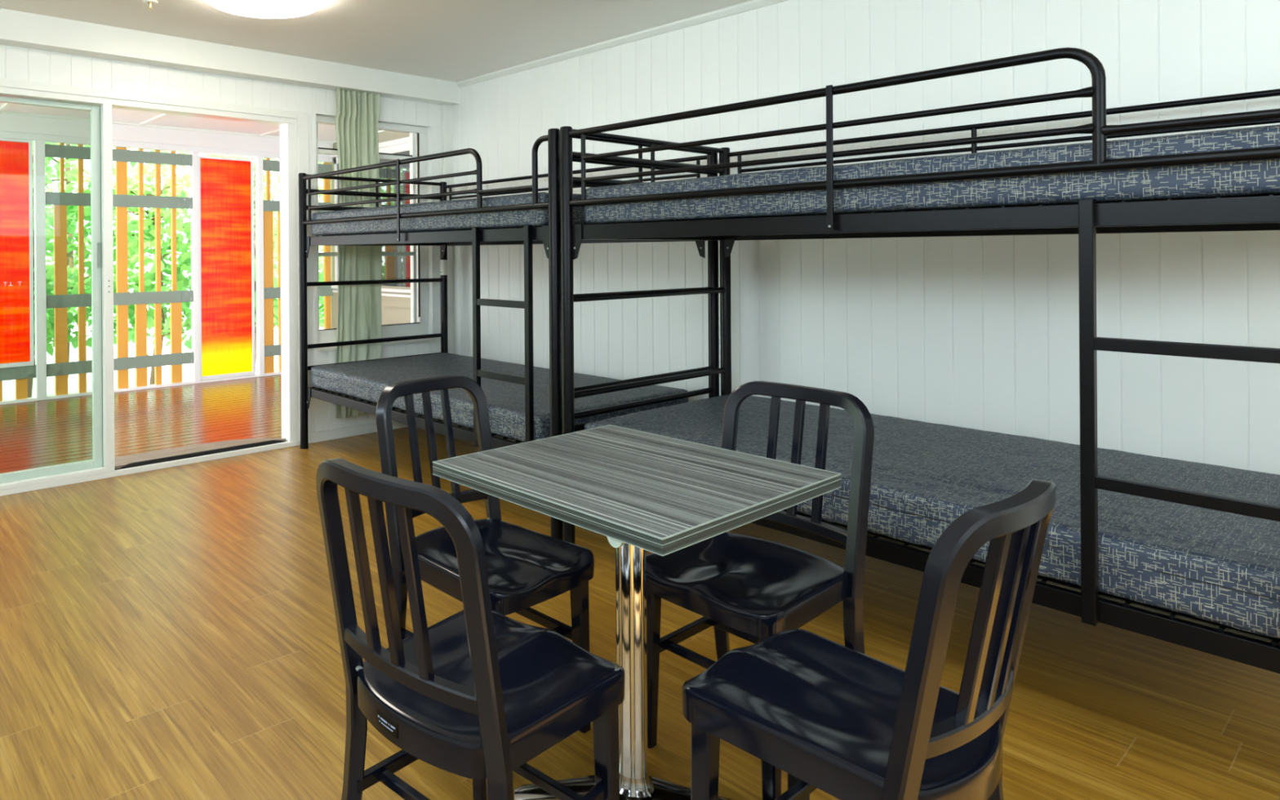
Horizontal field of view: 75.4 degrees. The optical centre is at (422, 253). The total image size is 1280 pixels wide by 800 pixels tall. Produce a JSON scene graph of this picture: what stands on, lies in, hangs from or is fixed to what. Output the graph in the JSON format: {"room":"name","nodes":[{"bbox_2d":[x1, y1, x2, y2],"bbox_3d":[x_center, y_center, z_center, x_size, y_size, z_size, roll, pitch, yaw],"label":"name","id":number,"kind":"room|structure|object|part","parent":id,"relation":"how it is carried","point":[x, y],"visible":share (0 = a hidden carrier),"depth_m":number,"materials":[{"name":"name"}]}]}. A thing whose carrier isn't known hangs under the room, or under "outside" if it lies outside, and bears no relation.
{"room":"dormitory","nodes":[
{"label":"dormitory","id":0,"kind":"room"},
{"bbox_2d":[0,374,281,483],"bbox_3d":[-2.518,1.282,5.755,5.960,0.030,2.937,0,0,-37],"label":"deck","id":1,"kind":"object","parent":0,"point":[55,431],"visible":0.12,"depth_m":5.97,"materials":[{"name":"brown wood"}]},
{"bbox_2d":[33,140,46,400],"bbox_3d":[-3.331,0.147,6.891,0.079,2.252,0.070,0,0,-37],"label":"post","id":2,"kind":"object","parent":1,"relation":"on","point":[39,180],"visible":1,"depth_m":6.86,"materials":[{"name":"white paint"}]},
{"bbox_2d":[93,438,285,470],"bbox_3d":[-1.446,1.220,4.917,1.115,0.080,0.504,0,0,-37],"label":"plank","id":3,"kind":"object","parent":1,"relation":"on","point":[198,450],"visible":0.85,"depth_m":4.83,"materials":[{"name":"white wood"}]},
{"bbox_2d":[255,156,264,376],"bbox_3d":[-1.677,0.136,8.145,0.056,2.252,0.070,0,0,-37],"label":"post","id":4,"kind":"object","parent":1,"relation":"on","point":[259,160],"visible":1,"depth_m":8.12,"materials":[{"name":"white paint"}]},
{"bbox_2d":[0,44,442,432],"bbox_3d":[-1.855,0.036,4.340,5.320,2.513,0.120,0,0,-37],"label":"wall","id":5,"kind":"structure","parent":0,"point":[18,63],"depth_m":5.00,"materials":[{"name":"white paint"}]},
{"bbox_2d":[0,86,299,496],"bbox_3d":[-1.922,0.204,4.281,2.738,2.158,0.132,0,0,-37],"label":"door","id":6,"kind":"structure","parent":5,"relation":"attached to","point":[100,108],"depth_m":4.37,"materials":[{"name":"white metal"}]},
{"bbox_3d":[-2.403,0.188,3.933,1.551,1.998,0.035,0,0,-37],"label":"frame","id":7,"kind":"part","parent":6,"relation":"part of","materials":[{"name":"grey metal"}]},
{"bbox_2d":[0,77,311,444],"bbox_3d":[-1.878,0.168,4.238,2.877,2.130,0.014,0,0,-37],"label":"door frame","id":8,"kind":"structure","parent":5,"relation":"attached to","point":[303,162],"depth_m":4.80,"materials":[{"name":"white paint"}]},
{"bbox_2d":[0,8,460,353],"bbox_3d":[-1.830,-0.027,4.208,5.200,2.387,0.120,0,0,-37],"label":"trim","id":9,"kind":"structure","parent":5,"relation":"attached to","point":[17,28],"depth_m":4.67,"materials":[{"name":"white paint"}]},
{"bbox_2d":[311,420,408,443],"bbox_3d":[-0.254,1.189,5.465,1.183,0.066,0.013,0,0,-37],"label":"baseboard","id":10,"kind":"structure","parent":5,"relation":"attached to","point":[326,435],"depth_m":5.27,"materials":[{"name":"white paint"}]},
{"bbox_2d":[315,115,435,351],"bbox_3d":[-0.334,-0.140,5.466,0.948,1.545,0.135,0,0,-37],"label":"window","id":11,"kind":"structure","parent":5,"relation":"attached to","point":[419,324],"depth_m":5.69,"materials":[{"name":"white metal"}]},
{"bbox_3d":[-0.303,0.624,5.432,0.948,0.016,0.050,0,0,-37],"label":"sill","id":12,"kind":"part","parent":11,"relation":"part of","materials":[{"name":"white paint"}]},
{"bbox_2d":[328,130,410,328],"bbox_3d":[-0.121,0.098,7.600,0.180,2.645,2.980,0,0,-37],"label":"window","id":13,"kind":"structure","parent":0,"point":[395,297],"depth_m":7.77,"materials":[{"name":"beige"}]},
{"bbox_2d":[0,371,280,404],"bbox_3d":[-3.363,1.277,6.870,5.960,0.052,0.075,0,0,-37],"label":"trim","id":14,"kind":"structure","parent":13,"relation":"attached to","point":[188,382],"depth_m":7.38,"materials":[{"name":"white paint"}]},
{"bbox_2d":[0,364,35,401],"bbox_3d":[-3.596,1.111,6.691,0.595,0.285,0.070,0,0,-37],"label":"screen","id":15,"kind":"object","parent":14,"relation":"on","point":[21,375],"visible":1,"depth_m":6.78,"materials":[{"name":"grey wood"}]},
{"bbox_2d":[0,137,34,368],"bbox_3d":[-3.604,-0.002,6.672,0.580,1.942,0.030,0,0,-37],"label":"panel","id":16,"kind":"object","parent":15,"relation":"on","point":[16,237],"visible":1,"depth_m":6.77,"materials":[{"name":"red plastic"}]},
{"bbox_3d":[-3.589,1.024,6.682,0.595,0.111,0.006,0,0,-37],"label":"rail","id":17,"kind":"part","parent":15,"relation":"part of","materials":[{"name":"grey wood"}]},
{"bbox_2d":[44,142,193,395],"bbox_3d":[-2.775,0.135,7.319,1.323,2.225,0.070,0,0,-37],"label":"slatted fence","id":18,"kind":"object","parent":14,"relation":"on","point":[60,301],"visible":0.98,"depth_m":7.32,"materials":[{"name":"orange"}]},
{"bbox_3d":[-2.775,-0.902,7.309,1.323,0.113,0.006,0,0,-37],"label":"rail","id":19,"kind":"part","parent":18,"relation":"part of","materials":[{"name":"grey wood"}]},
{"bbox_3d":[-2.766,0.420,7.309,1.323,0.113,0.006,0,0,-37],"label":"rail","id":20,"kind":"part","parent":18,"relation":"part of","materials":[{"name":"grey"}]},
{"bbox_3d":[-2.772,-0.485,7.309,1.323,0.113,0.006,0,0,-37],"label":"rail","id":21,"kind":"part","parent":18,"relation":"part of","materials":[{"name":"grey wood"}]},
{"bbox_3d":[-2.762,1.018,7.309,1.323,0.111,0.006,0,0,-37],"label":"rail","id":22,"kind":"part","parent":18,"relation":"part of","materials":[{"name":"grey wood"}]},
{"bbox_2d":[190,151,200,383],"bbox_3d":[-2.221,0.139,7.733,0.061,2.252,0.070,0,0,-37],"label":"post","id":23,"kind":"object","parent":14,"relation":"on","point":[194,168],"visible":1,"depth_m":7.71,"materials":[{"name":"white paint"}]},
{"bbox_2d":[199,155,255,380],"bbox_3d":[-1.959,0.142,7.919,0.578,2.193,0.030,0,0,-37],"label":"panel","id":24,"kind":"object","parent":14,"relation":"on","point":[226,184],"visible":1,"depth_m":7.92,"materials":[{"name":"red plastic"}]},
{"bbox_2d":[262,158,333,373],"bbox_3d":[-1.327,0.125,8.418,0.832,2.225,0.070,0,0,-37],"label":"wooden slats","id":25,"kind":"object","parent":14,"relation":"on","point":[270,292],"visible":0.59,"depth_m":8.23,"materials":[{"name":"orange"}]},
{"bbox_3d":[-1.313,1.008,8.408,0.832,0.111,0.006,0,0,-37],"label":"rail","id":26,"kind":"part","parent":25,"relation":"part of","materials":[{"name":"grey wood"}]},
{"bbox_3d":[-1.327,-0.912,8.408,0.832,0.113,0.006,0,0,-37],"label":"rail","id":27,"kind":"part","parent":25,"relation":"part of","materials":[{"name":"grey wood"}]},
{"bbox_3d":[-1.324,-0.495,8.408,0.832,0.113,0.006,0,0,-37],"label":"rail","id":28,"kind":"part","parent":25,"relation":"part of","materials":[{"name":"grey wood"}]},
{"bbox_3d":[-1.317,0.410,8.408,0.832,0.113,0.006,0,0,-37],"label":"rail","id":29,"kind":"part","parent":25,"relation":"part of","materials":[{"name":"grey"}]},
{"bbox_2d":[0,131,332,162],"bbox_3d":[-3.391,-1.006,6.886,5.960,0.056,0.095,0,0,-37],"label":"trim","id":30,"kind":"structure","parent":13,"relation":"attached to","point":[5,135],"depth_m":7.47,"materials":[{"name":"white paint"}]},
{"bbox_2d":[0,113,333,156],"bbox_3d":[-3.375,-1.118,6.864,5.960,0.167,0.070,0,0,-37],"label":"beam","id":31,"kind":"structure","parent":13,"relation":"attached to","point":[8,122],"depth_m":7.42,"materials":[{"name":"white paint"}]},
{"bbox_2d":[0,102,333,143],"bbox_3d":[-2.499,-1.198,5.709,5.960,0.021,2.830,0,0,-37],"label":"trim","id":32,"kind":"structure","parent":13,"relation":"attached to","point":[3,108],"depth_m":7.31,"materials":[{"name":"white paint"}]},
{"bbox_3d":[-0.183,-0.351,7.606,0.025,1.395,2.540,0,0,-37],"label":"frame","id":33,"kind":"part","parent":13,"relation":"part of","materials":[{"name":"white paint"}]},
{"bbox_3d":[-0.177,-0.339,7.610,0.008,1.320,2.500,0,0,-37],"label":"pane","id":34,"kind":"part","parent":13,"relation":"part of","materials":[{"name":"clear glass"}]},
{"bbox_2d":[0,0,751,141],"bbox_3d":[-0.623,-1.275,3.135,6.080,0.108,9.340,0,0,-37],"label":"ceiling","id":35,"kind":"structure","parent":0,"point":[455,41],"depth_m":4.34,"materials":[{"name":"white paint"}]},
{"bbox_2d":[142,0,157,9],"bbox_3d":[-1.324,-1.205,3.845,0.072,0.037,0.072,0,0,-37],"label":"sprinkler","id":36,"kind":"object","parent":35,"relation":"attached to","point":[150,2],"visible":1,"depth_m":3.84,"materials":[{"name":"white paint"}]},
{"bbox_2d":[205,0,324,18],"bbox_3d":[-0.744,-1.196,3.713,0.556,0.063,0.556,0,0,-37],"label":"ceiling light","id":37,"kind":"object","parent":35,"relation":"attached to","point":[269,9],"visible":1,"depth_m":3.77,"materials":[{"name":"white paint"}]},
{"bbox_2d":[0,426,1279,799],"bbox_3d":[0.016,1.250,1.786,5.200,0.060,6.200,0,0,-37],"label":"floor","id":38,"kind":"structure","parent":0,"point":[171,633],"depth_m":2.33,"materials":[{"name":"brown wood"}]},
{"bbox_2d":[315,457,624,799],"bbox_3d":[0.089,0.788,1.445,0.493,0.862,0.405,0,0,-43],"label":"dining chair","id":39,"kind":"object","parent":38,"relation":"on","point":[477,693],"visible":1,"depth_m":1.34,"materials":[{"name":"black paint"}]},
{"bbox_3d":[-0.144,1.016,1.477,0.084,0.410,0.039,0,0,-30],"label":"leg","id":40,"kind":"part","parent":39,"relation":"part of","materials":[{"name":"black paint"}]},
{"bbox_2d":[377,715,395,731],"bbox_3d":[-0.062,0.797,1.340,0.004,0.009,0.048,0,0,-43],"label":"print","id":41,"kind":"object","parent":39,"relation":"on","point":[381,718],"depth_m":1.34},
{"bbox_3d":[-0.030,0.697,1.333,0.051,0.028,0.341,0,0,-43],"label":"rail","id":42,"kind":"part","parent":39,"relation":"part of","materials":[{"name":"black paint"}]},
{"bbox_3d":[-0.041,0.591,1.324,0.140,0.466,0.396,0,0,-43],"label":"frame","id":43,"kind":"part","parent":39,"relation":"part of","materials":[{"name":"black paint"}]},
{"bbox_3d":[0.124,1.009,1.691,0.043,0.420,0.040,0,0,-43],"label":"leg","id":44,"kind":"part","parent":39,"relation":"part of","materials":[{"name":"black paint"}]},
{"bbox_3d":[0.112,0.792,1.467,0.429,0.063,0.380,0,0,-43],"label":"seat","id":45,"kind":"part","parent":39,"relation":"part of","materials":[{"name":"black paint"}]},
{"bbox_3d":[0.108,1.014,1.208,0.039,0.410,0.084,0,0,33],"label":"leg","id":46,"kind":"part","parent":39,"relation":"part of","materials":[{"name":"black paint"}]},
{"bbox_3d":[0.338,1.008,1.464,0.043,0.420,0.040,0,0,-43],"label":"leg","id":47,"kind":"part","parent":39,"relation":"part of","materials":[{"name":"black paint"}]},
{"bbox_2d":[375,374,594,733],"bbox_3d":[0.157,0.788,2.077,0.405,0.862,0.493,0,0,-40],"label":"dining chair","id":48,"kind":"object","parent":38,"relation":"on","point":[526,568],"visible":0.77,"depth_m":2.06,"materials":[{"name":"black paint"}]},
{"bbox_3d":[-0.079,1.016,2.073,0.084,0.410,0.039,0,0,37],"label":"leg","id":49,"kind":"part","parent":48,"relation":"part of","materials":[{"name":"black paint"}]},
{"bbox_3d":[0.042,0.590,2.212,0.396,0.466,0.140,0,0,-40],"label":"frame","id":50,"kind":"part","parent":48,"relation":"part of","materials":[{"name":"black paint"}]},
{"bbox_3d":[0.051,0.697,2.202,0.341,0.028,0.051,0,0,-40],"label":"rail","id":51,"kind":"part","parent":48,"relation":"part of","materials":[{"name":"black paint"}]},
{"bbox_3d":[0.177,0.791,2.052,0.380,0.063,0.429,0,0,-40],"label":"seat","id":52,"kind":"part","parent":48,"relation":"part of","materials":[{"name":"black paint"}]},
{"bbox_3d":[0.401,1.007,2.029,0.040,0.420,0.043,0,0,-40],"label":"leg","id":53,"kind":"part","parent":48,"relation":"part of","materials":[{"name":"black paint"}]},
{"bbox_2d":[297,128,719,540],"bbox_3d":[0.349,0.353,4.466,1.187,1.730,2.202,0,0,-37],"label":"bunk bed","id":54,"kind":"object","parent":38,"relation":"on","point":[549,235],"visible":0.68,"depth_m":3.86,"materials":[{"name":"black metal"}]},
{"bbox_3d":[-0.752,0.360,4.980,0.052,1.730,0.052,0,0,-37],"label":"post","id":55,"kind":"part","parent":54,"relation":"part of","materials":[{"name":"black metal"}]},
{"bbox_3d":[-0.239,-0.342,4.296,0.026,0.293,1.676,0,0,-37],"label":"guard rail","id":56,"kind":"part","parent":54,"relation":"part of","materials":[{"name":"black metal"}]},
{"bbox_3d":[0.353,0.841,4.466,1.061,0.005,2.090,0,0,-37],"label":"board","id":57,"kind":"part","parent":54,"relation":"part of","materials":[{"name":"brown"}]},
{"bbox_3d":[-0.106,-0.196,4.123,0.026,0.026,2.110,0,0,-37],"label":"long rail","id":58,"kind":"part","parent":54,"relation":"part of","materials":[{"name":"black metal"}]},
{"bbox_3d":[0.152,0.354,5.666,0.052,1.730,0.052,0,0,-37],"label":"post","id":59,"kind":"part","parent":54,"relation":"part of","materials":[{"name":"black metal"}]},
{"bbox_2d":[311,191,595,235],"bbox_3d":[0.335,-0.190,4.477,1.097,0.148,2.016,0,0,-37],"label":"mattress","id":60,"kind":"object","parent":54,"relation":"on","point":[534,217],"visible":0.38,"depth_m":3.88,"materials":[{"name":"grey blue-grey patterned woven fabric"}]},
{"bbox_2d":[311,352,688,442],"bbox_3d":[0.328,0.763,4.498,1.099,0.131,1.997,0,0,-37],"label":"mattress","id":61,"kind":"object","parent":54,"relation":"on","point":[366,380],"visible":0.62,"depth_m":4.13,"materials":[{"name":"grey blue-grey patterned woven fabric"}]},
{"bbox_3d":[0.499,-0.347,3.324,0.025,0.292,0.104,0,0,-37],"label":"guard rail","id":62,"kind":"part","parent":54,"relation":"part of","materials":[{"name":"black metal"}]},
{"bbox_3d":[0.547,0.351,3.267,0.052,1.730,0.052,0,0,-37],"label":"post","id":63,"kind":"part","parent":54,"relation":"part of","materials":[{"name":"black metal"}]},
{"bbox_3d":[1.451,0.345,3.953,0.052,1.730,0.052,0,0,-37],"label":"post","id":64,"kind":"part","parent":54,"relation":"part of","materials":[{"name":"black metal"}]},
{"bbox_2d":[432,424,841,799],"bbox_3d":[0.454,0.842,1.726,0.614,0.750,0.614,0,0,-37],"label":"pedestal table","id":65,"kind":"object","parent":38,"relation":"on","point":[662,495],"visible":0.91,"depth_m":1.69,"materials":[{"name":"grey laminate"}]},
{"bbox_2d":[646,381,874,799],"bbox_3d":[0.814,0.783,1.950,0.493,0.862,0.405,0,0,-36],"label":"dining chair","id":66,"kind":"object","parent":38,"relation":"on","point":[753,589],"visible":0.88,"depth_m":1.92,"materials":[{"name":"black paint"}]},
{"bbox_3d":[0.568,1.006,1.962,0.043,0.420,0.040,0,0,-36],"label":"leg","id":67,"kind":"part","parent":66,"relation":"part of","materials":[{"name":"black paint"}]},
{"bbox_3d":[0.828,1.009,2.187,0.039,0.410,0.084,0,0,40],"label":"leg","id":68,"kind":"part","parent":66,"relation":"part of","materials":[{"name":"black paint"}]},
{"bbox_3d":[0.788,0.787,1.931,0.429,0.063,0.380,0,0,-36],"label":"seat","id":69,"kind":"part","parent":66,"relation":"part of","materials":[{"name":"black paint"}]},
{"bbox_3d":[0.751,1.005,1.710,0.043,0.420,0.040,0,0,-36],"label":"leg","id":70,"kind":"part","parent":66,"relation":"part of","materials":[{"name":"black paint"}]},
{"bbox_3d":[0.955,0.584,2.054,0.140,0.466,0.396,0,0,-36],"label":"frame","id":71,"kind":"part","parent":66,"relation":"part of","materials":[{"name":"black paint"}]},
{"bbox_3d":[0.945,0.690,2.046,0.051,0.028,0.341,0,0,-36],"label":"rail","id":72,"kind":"part","parent":66,"relation":"part of","materials":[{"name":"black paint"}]},
{"bbox_3d":[1.045,1.008,1.889,0.084,0.410,0.039,0,0,-23],"label":"leg","id":73,"kind":"part","parent":66,"relation":"part of","materials":[{"name":"black paint"}]},
{"bbox_2d":[681,478,1055,799],"bbox_3d":[0.737,0.784,1.330,0.405,0.862,0.493,0,0,-36],"label":"dining chair","id":74,"kind":"object","parent":38,"relation":"on","point":[842,722],"visible":1,"depth_m":1.21,"materials":[{"name":"black paint"}]},
{"bbox_3d":[0.499,1.007,1.393,0.040,0.420,0.043,0,0,-36],"label":"leg","id":75,"kind":"part","parent":74,"relation":"part of","materials":[{"name":"black paint"}]},
{"bbox_3d":[0.750,1.005,1.578,0.040,0.420,0.043,0,0,-36],"label":"leg","id":76,"kind":"part","parent":74,"relation":"part of","materials":[{"name":"black paint"}]},
{"bbox_3d":[0.718,0.788,1.356,0.380,0.063,0.429,0,0,-36],"label":"seat","id":77,"kind":"part","parent":74,"relation":"part of","materials":[{"name":"black paint"}]},
{"bbox_3d":[0.840,0.585,1.187,0.396,0.466,0.140,0,0,-36],"label":"frame","id":78,"kind":"part","parent":74,"relation":"part of","materials":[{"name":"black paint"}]},
{"bbox_3d":[0.833,0.691,1.198,0.341,0.028,0.051,0,0,-36],"label":"rail","id":79,"kind":"part","parent":74,"relation":"part of","materials":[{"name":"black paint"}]},
{"bbox_3d":[0.975,1.008,1.318,0.084,0.410,0.039,0,0,40],"label":"leg","id":80,"kind":"part","parent":74,"relation":"part of","materials":[{"name":"black paint"}]},
{"bbox_2d":[560,47,1279,673],"bbox_3d":[1.689,0.343,2.700,1.187,1.730,2.202,0,0,-37],"label":"bunk bed","id":81,"kind":"object","parent":38,"relation":"on","point":[1086,218],"visible":0.62,"depth_m":2.13,"materials":[{"name":"black metal"}]},
{"bbox_3d":[0.587,0.351,3.214,0.052,1.730,0.052,0,0,-37],"label":"post","id":82,"kind":"part","parent":81,"relation":"part of","materials":[{"name":"black metal"}]},
{"bbox_3d":[1.492,0.345,3.899,0.052,1.730,0.052,0,0,-37],"label":"post","id":83,"kind":"part","parent":81,"relation":"part of","materials":[{"name":"black metal"}]},
{"bbox_3d":[1.101,-0.351,2.530,0.026,0.293,1.676,0,0,-37],"label":"guard rail","id":84,"kind":"part","parent":81,"relation":"part of","materials":[{"name":"black metal"}]},
{"bbox_3d":[1.233,-0.206,2.357,0.026,0.026,2.110,0,0,-37],"label":"long rail","id":85,"kind":"part","parent":81,"relation":"part of","materials":[{"name":"black metal"}]},
{"bbox_2d":[584,394,1279,639],"bbox_3d":[1.688,0.742,2.704,1.103,0.147,2.046,0,0,-37],"label":"mattress","id":86,"kind":"object","parent":81,"relation":"on","point":[1221,567],"visible":0.7,"depth_m":2.25,"materials":[{"name":"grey fabric"}]},
{"bbox_2d":[584,124,1279,223],"bbox_3d":[1.683,-0.199,2.698,1.093,0.148,2.034,0,0,-37],"label":"mattress","id":87,"kind":"object","parent":81,"relation":"on","point":[1255,177],"visible":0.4,"depth_m":2.08,"materials":[{"name":"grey fabric"}]},
{"bbox_3d":[1.693,0.832,2.700,1.061,0.005,2.090,0,0,-37],"label":"board","id":88,"kind":"part","parent":81,"relation":"part of","materials":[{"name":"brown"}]},
{"bbox_2d":[452,0,1279,475],"bbox_3d":[2.127,0.009,3.394,0.120,2.513,6.200,0,0,-37],"label":"wall","id":89,"kind":"structure","parent":0,"point":[975,332],"depth_m":3.32,"materials":[{"name":"white"}]},
{"bbox_2d":[334,88,382,419],"bbox_3d":[-0.437,-0.013,5.284,0.371,2.188,0.069,0,0,-37],"label":"curtain","id":90,"kind":"object","parent":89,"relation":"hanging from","point":[359,316],"visible":0.62,"depth_m":5.30,"materials":[{"name":"green fabric"}]},
{"bbox_2d":[456,0,788,87],"bbox_3d":[2.093,-1.230,3.299,0.034,0.036,6.080,0,0,-37],"label":"trim","id":91,"kind":"structure","parent":89,"relation":"attached to","point":[753,4],"depth_m":4.50,"materials":[{"name":"white paint"}]},
{"label":"outside","id":92,"kind":"structure","parent":0,"visible":0},
{"bbox_2d":[2,297,324,399],"bbox_3d":[-10.579,1.879,18.410,30.000,0.070,26.900,0,0,-37],"label":"ground","id":93,"kind":"structure","parent":92,"point":[8,386],"depth_m":12.26,"materials":[{"name":"grey"}]},
{"bbox_2d":[27,141,116,397],"bbox_3d":[-4.442,-0.340,8.611,2.299,4.293,2.421,0,0,-2],"label":"tree","id":94,"kind":"object","parent":93,"relation":"on","point":[72,175],"visible":0.09,"depth_m":8.81,"materials":[{"name":"green plant"}]},
{"bbox_2d":[33,142,184,377],"bbox_3d":[-5.154,-1.010,11.485,3.180,5.640,3.409,0,0,-37],"label":"tree","id":95,"kind":"object","parent":93,"relation":"on","point":[70,259],"visible":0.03,"depth_m":11.50,"materials":[{"name":"green plant"}]},
{"bbox_2d":[48,149,255,384],"bbox_3d":[-3.428,0.005,9.463,2.591,3.590,2.405,0,0,-37],"label":"tree","id":96,"kind":"object","parent":93,"relation":"on","point":[184,282],"visible":0.38,"depth_m":9.28,"materials":[{"name":"green plant"}]},
{"bbox_2d":[129,154,324,371],"bbox_3d":[-2.294,-0.349,10.379,2.302,4.280,2.403,0,0,17],"label":"tree","id":97,"kind":"object","parent":93,"relation":"on","point":[273,194],"visible":0.1,"depth_m":10.31,"materials":[{"name":"green plant"}]},
{"bbox_2d":[186,156,323,306],"bbox_3d":[-2.451,-0.944,13.666,3.363,5.470,3.281,0,0,-37],"label":"tree","id":98,"kind":"object","parent":93,"relation":"on","point":[275,216],"visible":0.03,"depth_m":13.08,"materials":[{"name":"green plant"}]},
{"bbox_2d":[318,186,324,328],"bbox_3d":[-0.997,-0.273,11.074,2.187,4.111,2.189,0,0,-21],"label":"tree","id":99,"kind":"object","parent":93,"relation":"on","point":[322,273],"visible":0.02,"depth_m":10.72,"materials":[{"name":"green plant"}]}
]}

